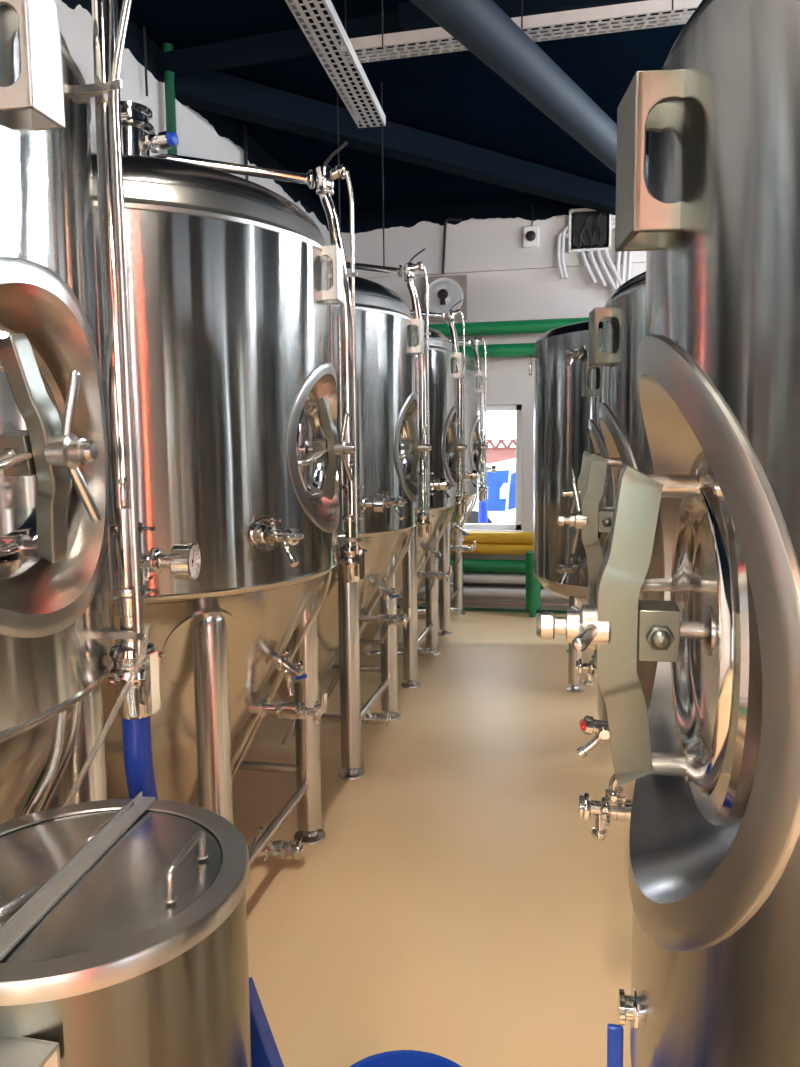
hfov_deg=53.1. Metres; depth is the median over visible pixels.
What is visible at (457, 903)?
floor
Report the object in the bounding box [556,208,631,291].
junction box
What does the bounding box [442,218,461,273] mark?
conduit
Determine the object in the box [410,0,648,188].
ventilation duct
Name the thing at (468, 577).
pipe
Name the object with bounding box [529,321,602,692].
tank
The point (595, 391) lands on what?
tank
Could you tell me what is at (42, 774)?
pipe
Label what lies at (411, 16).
roof beam
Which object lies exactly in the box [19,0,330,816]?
wall
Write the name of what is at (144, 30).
hanging cord
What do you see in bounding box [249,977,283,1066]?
stand
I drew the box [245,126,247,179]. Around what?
conduit
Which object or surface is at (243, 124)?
cord
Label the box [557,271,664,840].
tank
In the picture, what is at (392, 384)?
fermenter
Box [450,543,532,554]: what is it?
pipe
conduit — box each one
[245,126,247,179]
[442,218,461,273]
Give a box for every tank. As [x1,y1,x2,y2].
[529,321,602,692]
[536,0,799,1066]
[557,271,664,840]
[562,347,614,686]
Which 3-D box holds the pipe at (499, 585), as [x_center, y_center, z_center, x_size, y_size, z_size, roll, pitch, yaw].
[0.640,0.506,7.918,2.610,0.020,0.020,1,6,12]
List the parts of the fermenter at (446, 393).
leg, arm, leg, valve lever, racking arm, hatch lid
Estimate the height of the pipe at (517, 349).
0.124 m
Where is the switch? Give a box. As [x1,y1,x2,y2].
[529,355,534,375]
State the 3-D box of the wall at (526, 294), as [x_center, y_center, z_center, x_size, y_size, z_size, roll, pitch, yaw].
[2.762,-1.185,7.514,6.930,3.900,0.250,1,6,12]
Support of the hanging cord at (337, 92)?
hanging from the ceiling
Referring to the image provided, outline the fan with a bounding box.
[422,275,466,320]
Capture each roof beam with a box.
[156,11,416,77]
[174,71,615,214]
[398,0,646,31]
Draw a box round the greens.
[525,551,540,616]
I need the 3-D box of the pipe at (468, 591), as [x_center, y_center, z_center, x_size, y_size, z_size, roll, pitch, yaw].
[0.641,0.575,7.926,2.610,0.090,0.090,1,6,12]
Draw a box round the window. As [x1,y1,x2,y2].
[463,404,522,531]
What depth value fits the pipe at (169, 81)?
4.58 m
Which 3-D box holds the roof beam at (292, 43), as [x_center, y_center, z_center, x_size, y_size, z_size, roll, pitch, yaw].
[-0.671,-2.675,4.391,1.618,0.100,0.100,1,6,17]
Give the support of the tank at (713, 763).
on the floor
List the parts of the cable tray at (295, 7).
hanger rod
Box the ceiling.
[117,0,695,212]
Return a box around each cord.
[143,26,147,95]
[243,124,245,164]
[337,92,340,227]
[381,82,384,265]
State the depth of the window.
7.91 m
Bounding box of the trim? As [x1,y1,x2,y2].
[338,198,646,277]
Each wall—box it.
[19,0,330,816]
[365,263,645,609]
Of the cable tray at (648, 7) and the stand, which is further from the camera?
the cable tray at (648, 7)
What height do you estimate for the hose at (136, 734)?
1.126 m
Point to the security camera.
(530, 233)
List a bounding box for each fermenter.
[0,0,200,822]
[54,101,384,866]
[251,248,445,779]
[359,300,476,688]
[398,330,495,635]
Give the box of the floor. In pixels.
[46,605,634,1066]
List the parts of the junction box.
box frame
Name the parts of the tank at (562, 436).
leg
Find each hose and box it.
[63,623,150,805]
[122,716,157,798]
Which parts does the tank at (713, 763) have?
hatch lid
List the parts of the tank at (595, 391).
hatch lid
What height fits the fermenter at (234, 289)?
2.747 m
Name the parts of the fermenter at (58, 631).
hatch lid, leg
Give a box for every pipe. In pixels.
[23,768,57,809]
[163,43,176,154]
[397,605,566,613]
[417,586,565,598]
[424,317,588,336]
[438,559,525,572]
[438,573,525,583]
[450,531,532,543]
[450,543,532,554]
[451,601,568,606]
[452,343,534,357]
[464,584,542,587]
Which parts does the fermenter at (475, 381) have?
leg, arm, leg, racking arm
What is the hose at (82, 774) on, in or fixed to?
hanging from the fermenter at (58, 631)
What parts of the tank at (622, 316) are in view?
valve knob, hatch lid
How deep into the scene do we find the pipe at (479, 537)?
7.75 m
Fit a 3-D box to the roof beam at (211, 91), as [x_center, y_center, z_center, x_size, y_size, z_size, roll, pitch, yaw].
[0.428,-2.845,6.062,4.468,0.180,0.160,-5,8,-36]
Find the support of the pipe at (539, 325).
attached to the wall at (526, 294)
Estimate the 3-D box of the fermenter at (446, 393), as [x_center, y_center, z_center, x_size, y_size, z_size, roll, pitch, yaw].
[-0.212,-0.386,5.761,1.483,2.747,1.358,1,6,12]
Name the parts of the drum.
lid, lid handle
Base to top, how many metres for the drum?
1.047 m
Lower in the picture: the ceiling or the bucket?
the bucket
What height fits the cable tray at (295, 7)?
0.550 m
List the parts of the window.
sill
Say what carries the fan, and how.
attached to the wall at (526, 294)
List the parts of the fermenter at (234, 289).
leg, arm, valve lever, racking arm, valve lever, valve knob, valve knob, leg, hatch lid, fitting lever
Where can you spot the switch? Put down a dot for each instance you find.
(531, 358)
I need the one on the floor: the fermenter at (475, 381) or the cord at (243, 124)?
the fermenter at (475, 381)
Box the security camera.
[523,203,538,247]
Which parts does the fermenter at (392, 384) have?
leg, valve lever, arm, valve lever, racking arm, leg, hatch lid, fitting lever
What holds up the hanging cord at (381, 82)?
hanging from the ceiling
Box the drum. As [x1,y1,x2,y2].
[0,791,251,1066]
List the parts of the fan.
fan motor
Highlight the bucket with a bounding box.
[350,1050,461,1066]
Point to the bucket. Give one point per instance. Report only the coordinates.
(397, 1058)
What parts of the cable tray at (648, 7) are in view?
hanger rod, hanger rod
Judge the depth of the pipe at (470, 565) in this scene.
7.79 m
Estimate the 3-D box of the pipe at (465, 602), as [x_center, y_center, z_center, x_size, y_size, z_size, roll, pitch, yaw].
[0.642,0.683,7.937,2.610,0.024,0.024,1,6,12]
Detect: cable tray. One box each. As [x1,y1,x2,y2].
[285,0,385,127]
[341,0,701,64]
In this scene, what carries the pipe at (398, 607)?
on the floor

